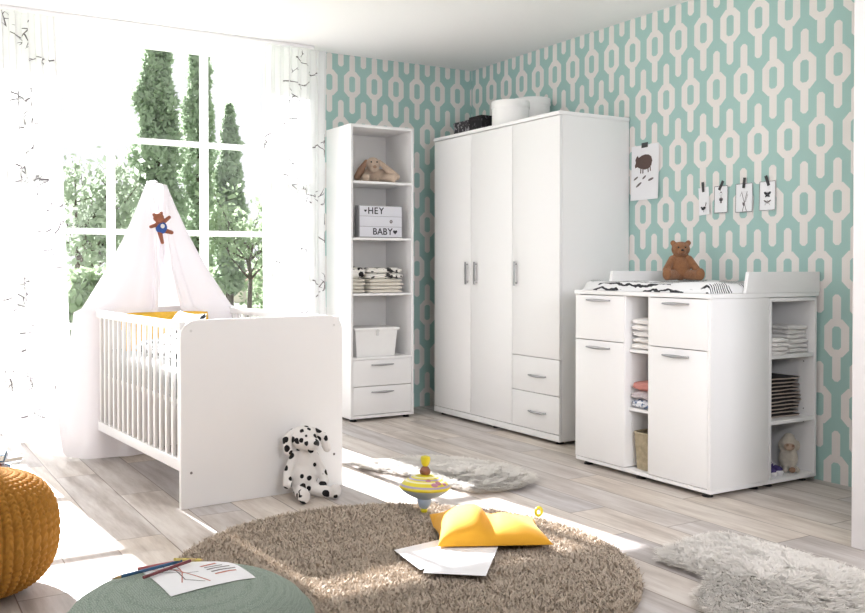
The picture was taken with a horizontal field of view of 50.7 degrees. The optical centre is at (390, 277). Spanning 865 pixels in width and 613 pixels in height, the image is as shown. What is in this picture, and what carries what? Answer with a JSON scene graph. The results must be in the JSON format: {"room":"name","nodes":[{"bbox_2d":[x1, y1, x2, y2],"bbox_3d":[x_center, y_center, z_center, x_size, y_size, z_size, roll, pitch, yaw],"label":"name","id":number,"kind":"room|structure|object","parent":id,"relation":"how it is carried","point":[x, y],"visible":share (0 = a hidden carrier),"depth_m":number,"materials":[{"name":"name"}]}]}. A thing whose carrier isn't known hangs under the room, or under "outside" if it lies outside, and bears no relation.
{"room":"children's room","nodes":[
{"label":"children's room","id":0,"kind":"room"},
{"bbox_2d":[0,0,689,70],"bbox_3d":[-0.470,-1.601,2.035,7.226,0.120,8.430,0,1,-30],"label":"ceiling","id":1,"kind":"structure","parent":0,"point":[468,35],"depth_m":5.64,"materials":[{"name":"white paint"}]},
{"bbox_2d":[325,52,471,406],"bbox_3d":[-0.032,-0.312,7.005,1.536,2.572,0.500,0,1,-30],"label":"wall","id":2,"kind":"structure","parent":0,"point":[427,100],"depth_m":6.86,"materials":[{"name":"paper"}]},
{"bbox_2d":[0,9,69,444],"bbox_3d":[-2.121,-0.288,5.402,0.442,2.536,0.110,0,1,-30],"label":"sheer curtain","id":3,"kind":"object","parent":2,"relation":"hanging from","point":[35,336],"visible":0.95,"depth_m":5.38,"materials":[{"name":"white fabric"}]},
{"bbox_2d":[0,5,313,49],"bbox_3d":[-2.174,-1.567,5.352,3.770,0.020,0.060,0,1,-30],"label":"trim","id":4,"kind":"structure","parent":2,"relation":"attached to","point":[5,7],"depth_m":5.72,"materials":[{"name":"white paint"}]},
{"bbox_2d":[263,44,325,314],"bbox_3d":[-0.650,-0.297,6.238,0.476,2.536,0.064,0,1,-30],"label":"sheer curtain","id":5,"kind":"object","parent":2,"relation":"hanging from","point":[294,79],"visible":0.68,"depth_m":6.23,"materials":[{"name":"white fabric"}]},
{"bbox_2d":[0,405,864,612],"bbox_3d":[-0.500,1.091,2.118,7.226,0.120,8.550,0,1,-30],"label":"floor","id":6,"kind":"structure","parent":0,"point":[119,515],"depth_m":4.02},
{"bbox_2d":[0,467,60,598],"bbox_3d":[-1.330,0.821,2.933,0.503,0.393,0.502,0,1,-18],"label":"knitted pouf","id":7,"kind":"object","parent":6,"relation":"on","point":[30,520],"visible":1,"depth_m":2.84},
{"bbox_2d":[67,563,314,612],"bbox_3d":[-0.480,0.879,2.169,0.602,0.300,0.602,0,1,-30],"label":"floor cushion","id":8,"kind":"object","parent":6,"relation":"on","point":[269,592],"visible":0.81,"depth_m":2.11,"materials":[{"name":"green fabric"}]},
{"bbox_2d":[112,560,181,578],"bbox_3d":[-0.607,0.729,2.269,0.187,0.014,0.008,-1,1,-38],"label":"pencil","id":9,"kind":"object","parent":8,"relation":"on","point":[173,562],"visible":0.98,"depth_m":2.27,"materials":[{"name":"blue paint"}]},
{"bbox_2d":[143,561,255,596],"bbox_3d":[-0.494,0.765,2.281,0.233,0.079,0.333,0,1,-30],"label":"paper","id":10,"kind":"object","parent":8,"relation":"on","point":[191,576],"visible":0.86,"depth_m":2.22,"materials":[{"name":"grey paper"}]},
{"bbox_2d":[137,561,172,569],"bbox_3d":[-0.588,0.738,2.338,0.129,0.012,0.008,-1,1,-40],"label":"pencil","id":11,"kind":"object","parent":10,"relation":"on","point":[147,566],"visible":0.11,"depth_m":2.32,"materials":[{"name":"paint"}]},
{"bbox_2d":[142,558,196,578],"bbox_3d":[-0.546,0.722,2.266,0.009,0.008,0.175,0,1,35],"label":"pencil","id":12,"kind":"object","parent":10,"relation":"on","point":[193,559],"visible":1,"depth_m":2.25,"materials":[{"name":"red paint"}]},
{"bbox_2d":[173,558,202,560],"bbox_3d":[-0.522,0.731,2.362,0.008,0.042,0.125,0,1,24],"label":"pencil","id":13,"kind":"object","parent":10,"relation":"on","point":[174,559],"visible":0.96,"depth_m":2.34,"materials":[{"name":"yellow paint"}]},
{"bbox_2d":[95,306,341,509],"bbox_3d":[-0.970,0.589,4.763,0.814,0.822,1.431,0,1,-34],"label":"crib","id":14,"kind":"object","parent":6,"relation":"on","point":[244,383],"visible":0.79,"depth_m":4.17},
{"bbox_2d":[103,349,176,395],"bbox_3d":[-0.971,0.468,4.761,0.747,0.141,1.383,0,1,-34],"label":"mattress","id":15,"kind":"object","parent":14,"relation":"in","point":[112,349],"visible":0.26,"depth_m":4.47,"materials":[{"name":"grey fabric"}]},
{"bbox_2d":[136,338,176,362],"bbox_3d":[-0.866,0.353,4.614,0.629,0.121,0.836,0,1,-34],"label":"duvet","id":16,"kind":"object","parent":15,"relation":"on","point":[158,338],"visible":0.02,"depth_m":4.64,"materials":[{"name":"white fabric"}]},
{"bbox_2d":[121,311,207,350],"bbox_3d":[-1.236,0.297,5.069,0.560,0.202,0.237,0,1,-34],"label":"cushion","id":17,"kind":"object","parent":15,"relation":"on","point":[164,315],"visible":0.18,"depth_m":5.05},
{"bbox_2d":[158,311,206,361],"bbox_3d":[-0.991,0.280,4.293,0.150,0.230,0.342,0,1,-35],"label":"printed pillow","id":18,"kind":"object","parent":15,"relation":"on","point":[180,316],"visible":0.23,"depth_m":4.25,"materials":[{"name":"white fabric"}]},
{"bbox_2d":[57,181,236,458],"bbox_3d":[-1.351,0.217,5.306,1.134,1.553,0.512,0,1,-30],"label":"canopy","id":19,"kind":"object","parent":14,"relation":"attached to","point":[144,274],"visible":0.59,"depth_m":5.07,"materials":[{"name":"white"}]},
{"bbox_2d":[140,183,173,243],"bbox_3d":[-1.299,-0.346,4.913,0.230,0.340,0.123,0,1,24],"label":"toy","id":20,"kind":"object","parent":19,"relation":"hanging from","point":[160,225],"visible":1,"depth_m":4.87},
{"bbox_2d":[283,425,340,503],"bbox_3d":[-0.375,0.842,4.150,0.234,0.325,0.219,0,1,-35],"label":"plush dalmatian","id":21,"kind":"object","parent":6,"relation":"on","point":[304,465],"visible":1,"depth_m":4.14,"materials":[{"name":"white fabric"}]},
{"bbox_2d":[326,123,413,421],"bbox_3d":[-0.139,-0.029,6.414,0.498,2.020,0.408,0,1,-30],"label":"bookshelf","id":22,"kind":"object","parent":6,"relation":"on","point":[373,386],"visible":0.88,"depth_m":6.39,"materials":[{"name":"wood"}]},
{"bbox_2d":[353,289,365,292],"bbox_3d":[-0.274,0.096,6.330,0.113,0.028,0.228,0,1,-31],"label":"folded blanket","id":23,"kind":"object","parent":22,"relation":"on","point":[354,290],"visible":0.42,"depth_m":6.24,"materials":[{"name":"beige fabric"}]},
{"bbox_2d":[353,286,363,289],"bbox_3d":[-0.276,0.071,6.329,0.114,0.028,0.218,0,1,-30],"label":"folded blanket","id":24,"kind":"object","parent":23,"relation":"on","point":[354,287],"visible":0.45,"depth_m":6.25,"materials":[{"name":"beige fabric"}]},
{"bbox_2d":[353,282,365,285],"bbox_3d":[-0.274,0.046,6.326,0.113,0.028,0.219,0,1,-30],"label":"folded blanket","id":25,"kind":"object","parent":24,"relation":"on","point":[354,283],"visible":0.4,"depth_m":6.25,"materials":[{"name":"beige fabric"}]},
{"bbox_2d":[353,278,364,281],"bbox_3d":[-0.275,0.021,6.326,0.112,0.028,0.218,0,1,-31],"label":"folded blanket","id":26,"kind":"object","parent":25,"relation":"on","point":[354,279],"visible":0.44,"depth_m":6.25,"materials":[{"name":"beige fabric"}]},
{"bbox_2d":[353,266,364,277],"bbox_3d":[-0.275,-0.032,6.326,0.115,0.085,0.227,0,1,-30],"label":"cloth","id":27,"kind":"object","parent":26,"relation":"on","point":[358,272],"visible":0.42,"depth_m":6.24,"materials":[{"name":"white fabric"}]},
{"bbox_2d":[353,325,399,356],"bbox_3d":[-0.157,0.447,6.403,0.354,0.199,0.280,0,1,-30],"label":"storage box","id":28,"kind":"object","parent":22,"relation":"on","point":[368,340],"visible":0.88,"depth_m":6.29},
{"bbox_2d":[354,157,399,181],"bbox_3d":[-0.101,-0.745,6.365,0.318,0.178,0.199,0,1,-9],"label":"plush dog","id":29,"kind":"object","parent":22,"relation":"on","point":[372,172],"visible":0.94,"depth_m":6.32},
{"bbox_2d":[355,205,401,237],"bbox_3d":[-0.082,-0.381,6.304,0.343,0.222,0.063,0,1,-30],"label":"lightbox","id":30,"kind":"object","parent":22,"relation":"on","point":[371,221],"visible":1,"depth_m":6.27,"materials":[{"name":"white plastic"}]},
{"bbox_2d":[363,289,401,292],"bbox_3d":[-0.081,0.096,6.382,0.266,0.027,0.205,0,1,-30],"label":"folded blanket","id":31,"kind":"object","parent":22,"relation":"on","point":[367,290],"visible":0.83,"depth_m":6.31,"materials":[{"name":"beige fabric"}]},
{"bbox_2d":[364,286,401,288],"bbox_3d":[-0.077,0.071,6.381,0.264,0.027,0.199,0,1,-29],"label":"folded blanket","id":32,"kind":"object","parent":31,"relation":"on","point":[365,287],"visible":0.75,"depth_m":6.30,"materials":[{"name":"beige fabric"}]},
{"bbox_2d":[363,282,403,285],"bbox_3d":[-0.078,0.047,6.382,0.279,0.027,0.204,0,1,-30],"label":"folded blanket","id":33,"kind":"object","parent":32,"relation":"on","point":[366,283],"visible":0.8,"depth_m":6.30,"materials":[{"name":"beige fabric"}]},
{"bbox_2d":[364,279,401,281],"bbox_3d":[-0.078,0.022,6.382,0.263,0.027,0.206,0,1,-31],"label":"folded blanket","id":34,"kind":"object","parent":33,"relation":"on","point":[366,280],"visible":0.81,"depth_m":6.29,"materials":[{"name":"beige fabric"}]},
{"bbox_2d":[361,273,402,278],"bbox_3d":[-0.083,-0.009,6.379,0.276,0.042,0.207,0,1,-30],"label":"cloth","id":35,"kind":"object","parent":34,"relation":"on","point":[367,275],"visible":0.8,"depth_m":6.30,"materials":[{"name":"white fabric"}]},
{"bbox_2d":[362,267,401,272],"bbox_3d":[-0.083,-0.048,6.378,0.277,0.042,0.206,0,1,-30],"label":"cloth","id":36,"kind":"object","parent":35,"relation":"on","point":[369,269],"visible":0.85,"depth_m":6.30,"materials":[{"name":"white fabric"}]},
{"bbox_2d":[179,501,647,612],"bbox_3d":[0.048,1.002,3.174,1.622,0.030,1.620,1,1,39],"label":"round rug","id":37,"kind":"object","parent":6,"relation":"on","point":[344,559],"visible":0.7,"depth_m":3.14,"materials":[{"name":"carpet"}]},
{"bbox_2d":[399,455,449,512],"bbox_3d":[0.142,0.863,3.802,0.212,0.236,0.212,0,1,15],"label":"spinning top","id":38,"kind":"object","parent":37,"relation":"on","point":[424,486],"visible":1,"depth_m":3.75,"materials":[{"name":"yellow metal"}]},
{"bbox_2d":[395,540,461,569],"bbox_3d":[0.146,0.975,3.216,0.260,0.005,0.261,0,1,-30],"label":"blank paper","id":39,"kind":"object","parent":37,"relation":"on","point":[419,555],"visible":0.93,"depth_m":3.22,"materials":[{"name":"grey paper"}]},
{"bbox_2d":[423,546,497,575],"bbox_3d":[0.249,0.975,3.155,0.215,0.001,0.347,0,1,12],"label":"blank paper","id":40,"kind":"object","parent":37,"relation":"on","point":[474,560],"visible":1,"depth_m":3.13,"materials":[{"name":"grey paper"}]},
{"bbox_2d":[430,504,552,546],"bbox_3d":[0.369,0.912,3.426,0.417,0.112,0.300,0,1,-3],"label":"pillow","id":41,"kind":"object","parent":37,"relation":"on","point":[464,524],"visible":1,"depth_m":3.31,"materials":[{"name":"yellow fabric"}]},
{"bbox_2d":[534,506,542,516],"bbox_3d":[0.606,0.960,3.730,0.043,0.043,0.012,0,1,-30],"label":"ring","id":42,"kind":"object","parent":37,"relation":"on","point":[537,507],"visible":1,"depth_m":3.73,"materials":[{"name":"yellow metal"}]},
{"bbox_2d":[349,454,537,492],"bbox_3d":[0.316,0.984,4.650,0.989,0.033,0.596,1,1,43],"label":"sheepskin rug","id":43,"kind":"object","parent":6,"relation":"on","point":[466,474],"visible":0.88,"depth_m":4.60,"materials":[{"name":"fur"}]},
{"bbox_2d":[434,110,629,443],"bbox_3d":[0.875,0.000,6.068,0.586,1.970,1.372,0,1,-30],"label":"wardrobe","id":44,"kind":"object","parent":6,"relation":"on","point":[530,211],"visible":0.91,"depth_m":5.65,"materials":[{"name":"wood"}]},
{"bbox_2d":[453,120,469,133],"bbox_3d":[0.563,-1.042,6.446,0.160,0.104,0.195,0,1,-30],"label":"patterned box","id":45,"kind":"object","parent":44,"relation":"on","point":[463,126],"visible":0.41,"depth_m":6.40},
{"bbox_2d":[469,115,491,129],"bbox_3d":[0.657,-1.047,6.301,0.180,0.117,0.150,0,1,-30],"label":"patterned box","id":46,"kind":"object","parent":44,"relation":"on","point":[480,121],"visible":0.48,"depth_m":6.23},
{"bbox_2d":[491,99,529,124],"bbox_3d":[0.788,-1.069,5.989,0.251,0.168,0.251,0,1,-30],"label":"round box","id":47,"kind":"object","parent":44,"relation":"on","point":[503,110],"visible":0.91,"depth_m":5.88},
{"bbox_2d":[515,96,550,116],"bbox_3d":[0.962,-1.102,6.228,0.257,0.228,0.257,0,1,-30],"label":"round box","id":48,"kind":"object","parent":44,"relation":"on","point":[539,105],"visible":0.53,"depth_m":6.11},
{"bbox_2d":[575,271,819,497],"bbox_3d":[1.538,0.486,4.690,0.808,1.030,0.914,0,1,-30],"label":"table","id":49,"kind":"object","parent":6,"relation":"on","point":[705,363],"visible":0.98,"depth_m":4.30,"materials":[{"name":"wood"}]},
{"bbox_2d":[629,407,647,413],"bbox_3d":[1.397,0.665,4.621,0.358,0.016,0.155,0,1,-30],"label":"shelf","id":50,"kind":"object","parent":49,"relation":"attached to","point":[632,410],"depth_m":4.57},
{"bbox_2d":[629,348,647,353],"bbox_3d":[1.397,0.370,4.618,0.358,0.016,0.155,0,1,-30],"label":"shelf","id":51,"kind":"object","parent":49,"relation":"attached to","point":[631,350],"depth_m":4.56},
{"bbox_2d":[632,399,647,408],"bbox_3d":[1.350,0.633,4.596,0.266,0.049,0.122,0,1,-30],"label":"shirt","id":52,"kind":"object","parent":49,"relation":"on","point":[639,403],"visible":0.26,"depth_m":4.53,"materials":[{"name":"blue fabric"}]},
{"bbox_2d":[631,390,647,399],"bbox_3d":[1.350,0.588,4.593,0.266,0.050,0.125,0,1,-30],"label":"shirt","id":53,"kind":"object","parent":52,"relation":"on","point":[639,394],"visible":0.26,"depth_m":4.54,"materials":[{"name":"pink fabric"}]},
{"bbox_2d":[633,380,647,390],"bbox_3d":[1.351,0.543,4.590,0.266,0.050,0.124,0,1,-30],"label":"shirt","id":54,"kind":"object","parent":53,"relation":"on","point":[640,385],"visible":0.31,"depth_m":4.53,"materials":[{"name":"fabric"}]},
{"bbox_2d":[632,343,647,349],"bbox_3d":[1.353,0.345,4.588,0.266,0.034,0.124,0,1,-30],"label":"cloth nappy","id":55,"kind":"object","parent":49,"relation":"on","point":[644,346],"visible":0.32,"depth_m":4.54,"materials":[{"name":"white fabric"}]},
{"bbox_2d":[632,337,647,343],"bbox_3d":[1.356,0.314,4.589,0.266,0.034,0.125,0,1,-30],"label":"cloth nappy","id":56,"kind":"object","parent":55,"relation":"on","point":[638,339],"visible":0.3,"depth_m":4.54,"materials":[{"name":"white fabric"}]},
{"bbox_2d":[633,331,647,336],"bbox_3d":[1.354,0.283,4.589,0.266,0.034,0.124,0,1,-30],"label":"cloth nappy","id":57,"kind":"object","parent":56,"relation":"on","point":[636,333],"visible":0.29,"depth_m":4.54,"materials":[{"name":"white fabric"}]},
{"bbox_2d":[631,324,647,330],"bbox_3d":[1.350,0.252,4.588,0.266,0.034,0.125,0,1,-30],"label":"cloth nappy","id":58,"kind":"object","parent":57,"relation":"on","point":[639,327],"visible":0.3,"depth_m":4.53,"materials":[{"name":"white fabric"}]},
{"bbox_2d":[632,318,647,324],"bbox_3d":[1.350,0.221,4.587,0.266,0.034,0.125,0,1,-30],"label":"cloth nappy","id":59,"kind":"object","parent":58,"relation":"on","point":[643,321],"visible":0.32,"depth_m":4.53,"materials":[{"name":"white fabric"}]},
{"bbox_2d":[634,429,647,470],"bbox_3d":[1.340,0.867,4.590,0.230,0.189,0.134,0,1,-30],"label":"wicker basket","id":60,"kind":"object","parent":49,"relation":"on","point":[641,436],"visible":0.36,"depth_m":4.54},
{"bbox_2d":[582,279,744,293],"bbox_3d":[1.551,0.043,4.695,0.740,0.054,0.870,0,1,-30],"label":"mat","id":61,"kind":"object","parent":49,"relation":"on","point":[704,286],"visible":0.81,"depth_m":4.44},
{"bbox_2d":[663,240,704,279],"bbox_3d":[1.586,-0.091,4.970,0.220,0.220,0.165,0,1,8],"label":"teddy bear","id":62,"kind":"object","parent":61,"relation":"on","point":[678,266],"visible":1,"depth_m":4.96},
{"bbox_2d":[651,530,864,612],"bbox_3d":[1.233,1.003,2.968,0.800,0.033,1.022,0,1,-30],"label":"sheepskin rug","id":63,"kind":"object","parent":6,"relation":"on","point":[745,574],"visible":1,"depth_m":3.02,"materials":[{"name":"fur"}]},
{"bbox_2d":[762,297,816,486],"bbox_3d":[1.835,0.549,4.595,0.352,0.906,0.444,0,1,-30],"label":"open shelf unit","id":64,"kind":"object","parent":6,"relation":"on","point":[784,310],"visible":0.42,"depth_m":4.51,"materials":[{"name":"white wood"}]},
{"bbox_2d":[771,468,776,477],"bbox_3d":[1.813,0.928,4.419,0.046,0.072,0.121,-1,1,-42],"label":"sneaker","id":65,"kind":"object","parent":64,"relation":"on","point":[773,471],"visible":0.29,"depth_m":4.38,"materials":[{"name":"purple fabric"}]},
{"bbox_2d":[771,461,783,475],"bbox_3d":[1.873,0.927,4.465,0.046,0.072,0.121,0,1,-22],"label":"sneaker","id":66,"kind":"object","parent":64,"relation":"on","point":[779,470],"visible":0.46,"depth_m":4.42,"materials":[{"name":"purple fabric"}]},
{"bbox_2d":[771,351,786,354],"bbox_3d":[1.810,0.361,4.416,0.106,0.022,0.203,0,1,-28],"label":"cloth nappy","id":67,"kind":"object","parent":64,"relation":"on","point":[773,352],"visible":0.3,"depth_m":4.33,"materials":[{"name":"white fabric"}]},
{"bbox_2d":[772,347,787,350],"bbox_3d":[1.810,0.341,4.414,0.107,0.022,0.210,0,1,-30],"label":"cloth nappy","id":68,"kind":"object","parent":67,"relation":"on","point":[773,348],"visible":0.34,"depth_m":4.33,"materials":[{"name":"white fabric"}]},
{"bbox_2d":[772,342,789,346],"bbox_3d":[1.814,0.321,4.415,0.104,0.022,0.203,0,1,-31],"label":"cloth nappy","id":69,"kind":"object","parent":68,"relation":"on","point":[778,344],"visible":0.37,"depth_m":4.33,"materials":[{"name":"white fabric"}]},
{"bbox_2d":[772,337,787,342],"bbox_3d":[1.810,0.301,4.413,0.104,0.022,0.201,0,1,-31],"label":"cloth nappy","id":70,"kind":"object","parent":69,"relation":"on","point":[774,339],"visible":0.42,"depth_m":4.33,"materials":[{"name":"white fabric"}]},
{"bbox_2d":[771,412,799,417],"bbox_3d":[1.853,0.674,4.555,0.245,0.020,0.267,0,1,-29],"label":"cloth","id":71,"kind":"object","parent":64,"relation":"on","point":[786,413],"visible":0.26,"depth_m":4.46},
{"bbox_2d":[771,408,797,413],"bbox_3d":[1.851,0.656,4.552,0.245,0.020,0.258,0,1,-29],"label":"cloth","id":72,"kind":"object","parent":71,"relation":"on","point":[788,409],"visible":0.18,"depth_m":4.45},
{"bbox_2d":[771,404,798,410],"bbox_3d":[1.852,0.638,4.550,0.248,0.020,0.259,0,1,-31],"label":"cloth","id":73,"kind":"object","parent":72,"relation":"on","point":[792,405],"visible":0.28,"depth_m":4.45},
{"bbox_2d":[771,401,799,406],"bbox_3d":[1.854,0.620,4.548,0.248,0.020,0.256,0,1,-31],"label":"cloth","id":74,"kind":"object","parent":73,"relation":"on","point":[785,402],"visible":0.22,"depth_m":4.46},
{"bbox_2d":[771,397,800,403],"bbox_3d":[1.855,0.602,4.554,0.254,0.020,0.268,0,1,-31],"label":"cloth","id":75,"kind":"object","parent":74,"relation":"on","point":[778,400],"visible":0.23,"depth_m":4.46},
{"bbox_2d":[771,393,800,398],"bbox_3d":[1.857,0.583,4.552,0.251,0.020,0.260,0,1,-31],"label":"cloth","id":76,"kind":"object","parent":75,"relation":"on","point":[793,394],"visible":0.23,"depth_m":4.46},
{"bbox_2d":[771,390,799,395],"bbox_3d":[1.853,0.565,4.549,0.250,0.020,0.263,0,1,-29],"label":"cloth","id":77,"kind":"object","parent":76,"relation":"on","point":[785,391],"visible":0.25,"depth_m":4.45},
{"bbox_2d":[771,386,798,391],"bbox_3d":[1.854,0.547,4.555,0.242,0.020,0.269,0,1,-30],"label":"cloth","id":78,"kind":"object","parent":77,"relation":"on","point":[776,389],"visible":0.16,"depth_m":4.45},
{"bbox_2d":[771,383,798,387],"bbox_3d":[1.851,0.529,4.550,0.248,0.020,0.268,0,1,-30],"label":"cloth","id":79,"kind":"object","parent":78,"relation":"on","point":[781,384],"visible":0.24,"depth_m":4.45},
{"bbox_2d":[771,379,797,383],"bbox_3d":[1.855,0.510,4.548,0.245,0.020,0.259,0,1,-30],"label":"cloth","id":80,"kind":"object","parent":79,"relation":"on","point":[784,380],"visible":0.2,"depth_m":4.44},
{"bbox_2d":[771,373,799,379],"bbox_3d":[1.852,0.492,4.548,0.251,0.020,0.262,0,1,-29],"label":"cloth","id":81,"kind":"object","parent":80,"relation":"on","point":[775,376],"visible":0.24,"depth_m":4.46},
{"bbox_2d":[778,433,799,472],"bbox_3d":[1.976,0.867,4.515,0.102,0.184,0.127,0,1,10],"label":"lamb","id":82,"kind":"object","parent":64,"relation":"on","point":[788,445],"visible":1,"depth_m":4.50},
{"bbox_2d":[784,348,807,352],"bbox_3d":[1.958,0.358,4.541,0.144,0.025,0.174,0,1,-31],"label":"cloth nappy","id":83,"kind":"object","parent":64,"relation":"on","point":[790,350],"visible":0.38,"depth_m":4.47,"materials":[{"name":"white fabric"}]},
{"bbox_2d":[783,343,806,347],"bbox_3d":[1.953,0.336,4.542,0.149,0.025,0.177,0,1,-29],"label":"cloth nappy","id":84,"kind":"object","parent":83,"relation":"on","point":[792,345],"visible":0.35,"depth_m":4.48,"materials":[{"name":"white fabric"}]},
{"bbox_2d":[784,338,807,343],"bbox_3d":[1.963,0.313,4.541,0.143,0.025,0.180,0,1,-31],"label":"cloth nappy","id":85,"kind":"object","parent":84,"relation":"on","point":[797,340],"visible":0.45,"depth_m":4.46,"materials":[{"name":"white fabric"}]},
{"bbox_2d":[772,333,805,338],"bbox_3d":[1.953,0.291,4.543,0.146,0.025,0.174,0,1,-30],"label":"cloth nappy","id":86,"kind":"object","parent":85,"relation":"on","point":[785,336],"visible":0.6,"depth_m":4.48,"materials":[{"name":"white fabric"}]},
{"bbox_2d":[772,329,805,333],"bbox_3d":[1.951,0.268,4.543,0.147,0.025,0.176,0,1,-31],"label":"cloth nappy","id":87,"kind":"object","parent":86,"relation":"on","point":[777,331],"visible":0.65,"depth_m":4.48,"materials":[{"name":"white fabric"}]},
{"bbox_2d":[772,323,806,329],"bbox_3d":[1.954,0.246,4.535,0.150,0.025,0.176,0,1,-29],"label":"cloth nappy","id":88,"kind":"object","parent":87,"relation":"on","point":[774,325],"visible":0.81,"depth_m":4.48,"materials":[{"name":"white fabric"}]},
{"bbox_3d":[-2.043,0.984,4.581,0.230,0.034,0.300,0,1,-18],"label":"book","id":89,"kind":"object","parent":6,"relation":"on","visible":0},
{"bbox_3d":[-2.065,0.956,4.579,0.220,0.022,0.290,0,1,-36],"label":"book","id":90,"kind":"object","parent":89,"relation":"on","visible":0},
{"bbox_3d":[-2.074,0.936,4.574,0.210,0.016,0.270,0,1,-26],"label":"book","id":91,"kind":"object","parent":90,"relation":"on","visible":0},
{"bbox_2d":[0,451,23,463],"bbox_3d":[-2.030,0.917,4.599,0.220,0.020,0.260,1,1,40],"label":"book","id":92,"kind":"object","parent":91,"relation":"on","point":[10,457],"visible":0.6,"depth_m":4.61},
{"bbox_2d":[0,444,6,461],"bbox_3d":[-2.051,0.890,4.575,0.220,0.034,0.280,0,1,-20],"label":"book","id":93,"kind":"object","parent":92,"relation":"on","point":[3,451],"visible":1,"depth_m":4.58,"materials":[{"name":"white paper"}]},
{"bbox_2d":[472,0,853,486],"bbox_3d":[1.625,-0.295,5.508,0.150,2.572,3.746,0,1,-30],"label":"wall","id":94,"kind":"structure","parent":0,"point":[729,91],"depth_m":4.89,"materials":[{"name":"paper"}]},
{"bbox_2d":[630,142,658,200],"bbox_3d":[1.531,-0.640,5.497,0.013,0.346,0.222,0,0,-30],"label":"print","id":95,"kind":"object","parent":94,"relation":"attached to","point":[645,157],"visible":1,"depth_m":5.50,"materials":[{"name":"white paper"}]},
{"bbox_2d":[698,182,708,215],"bbox_3d":[1.756,-0.440,5.110,0.009,0.188,0.085,0,1,-30],"label":"card","id":96,"kind":"object","parent":94,"relation":"attached to","point":[704,191],"visible":1,"depth_m":5.11,"materials":[{"name":"white paper"}]},
{"bbox_2d":[714,180,727,212],"bbox_3d":[1.816,-0.442,5.009,0.005,0.181,0.090,0,1,-30],"label":"card","id":97,"kind":"object","parent":94,"relation":"attached to","point":[720,192],"visible":1,"depth_m":5.01,"materials":[{"name":"white paper"}]},
{"bbox_2d":[735,178,752,212],"bbox_3d":[1.891,-0.440,4.878,0.005,0.186,0.108,0,1,-30],"label":"card","id":98,"kind":"object","parent":94,"relation":"attached to","point":[744,191],"visible":1,"depth_m":4.88,"materials":[{"name":"white paper"}]},
{"bbox_2d":[759,175,775,210],"bbox_3d":[1.964,-0.440,4.751,0.005,0.185,0.098,0,1,-30],"label":"card","id":99,"kind":"object","parent":94,"relation":"attached to","point":[767,189],"visible":1,"depth_m":4.75,"materials":[{"name":"white paper"}]},
{"bbox_2d":[851,0,864,550],"bbox_3d":[3.245,-0.252,1.800,1.029,2.572,4.300,0,1,-30],"label":"wall pier","id":100,"kind":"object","parent":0,"point":[858,340],"visible":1,"depth_m":3.39,"materials":[{"name":"white paint"}]},
{"bbox_3d":[-4.911,-0.282,4.357,1.815,2.572,0.250,0,1,-30],"label":"wall","id":101,"kind":"structure","parent":0,"visible":0},
{"bbox_2d":[0,31,263,433],"bbox_3d":[-2.437,-0.298,5.746,3.860,2.572,0.060,0,1,-30],"label":"window","id":102,"kind":"structure","parent":101,"relation":"in","point":[109,138],"depth_m":6.17,"materials":[{"name":"white paint"}]},
{"label":"outside","id":103,"kind":"structure","parent":0,"visible":0},
{"bbox_2d":[0,302,262,421],"bbox_3d":[-15.345,0.986,46.891,100.000,0.250,83.400,0,1,-30],"label":"ground","id":104,"kind":"structure","parent":103,"point":[235,304],"depth_m":12.74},
{"bbox_2d":[67,264,106,335],"bbox_3d":[-4.329,0.576,13.696,1.855,1.582,1.937,0,1,-30],"label":"shrub","id":105,"kind":"object","parent":104,"relation":"on","point":[81,283],"visible":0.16,"depth_m":13.19,"materials":[{"name":"green plant"}]},
{"bbox_2d":[63,153,130,267],"bbox_3d":[-6.180,-0.735,19.331,2.333,3.840,2.418,0,1,-30],"label":"broadleaf tree","id":106,"kind":"object","parent":104,"relation":"on","point":[68,176],"visible":0.06,"depth_m":19.38,"materials":[{"name":"green plant"}]},
{"bbox_2d":[62,144,149,268],"bbox_3d":[-5.742,-0.692,16.437,3.017,3.819,2.549,0,1,-30],"label":"broadleaf tree","id":107,"kind":"object","parent":104,"relation":"on","point":[125,202],"visible":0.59,"depth_m":16.47,"materials":[{"name":"green plant"}]},
{"bbox_2d":[125,49,192,225],"bbox_3d":[-7.224,-3.640,28.114,2.170,9.438,2.157,0,1,-30],"label":"poplar tree","id":108,"kind":"object","parent":104,"relation":"on","point":[153,94],"visible":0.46,"depth_m":27.72,"materials":[{"name":"green plant"}]},
{"bbox_2d":[176,54,219,271],"bbox_3d":[-6.802,-4.025,32.389,1.932,10.108,1.969,0,1,9],"label":"poplar tree","id":109,"kind":"object","parent":104,"relation":"on","point":[189,107],"visible":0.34,"depth_m":32.01,"materials":[{"name":"green plant"}]},
{"bbox_2d":[209,266,226,292],"bbox_3d":[-5.314,0.343,22.278,2.956,1.826,2.987,0,1,-30],"label":"shrub","id":110,"kind":"object","parent":104,"relation":"on","point":[212,272],"visible":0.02,"depth_m":22.57,"materials":[{"name":"green plant"}]},
{"bbox_2d":[195,172,262,316],"bbox_3d":[-3.919,-0.904,25.496,2.822,4.035,2.604,0,1,4],"label":"broadleaf tree","id":111,"kind":"object","parent":104,"relation":"on","point":[247,254],"visible":0.54,"depth_m":25.11,"materials":[{"name":"green plant"}]},
{"bbox_2d":[209,101,250,305],"bbox_3d":[-5.113,-2.230,28.749,1.393,6.604,1.455,0,1,-11],"label":"poplar tree","id":112,"kind":"object","parent":104,"relation":"on","point":[228,167],"visible":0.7,"depth_m":28.52,"materials":[{"name":"green plant"}]},
{"bbox_2d":[225,269,262,302],"bbox_3d":[-4.565,0.327,36.925,4.400,1.300,3.000,0,1,-30],"label":"garden shed","id":113,"kind":"object","parent":104,"relation":"on","point":[237,299],"visible":0.02,"depth_m":35.02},
{"bbox_2d":[238,260,262,308],"bbox_3d":[-3.776,0.093,31.248,3.176,2.111,3.212,0,1,-30],"label":"shrub","id":114,"kind":"object","parent":104,"relation":"on","point":[257,285],"visible":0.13,"depth_m":30.73,"materials":[{"name":"green plant"}]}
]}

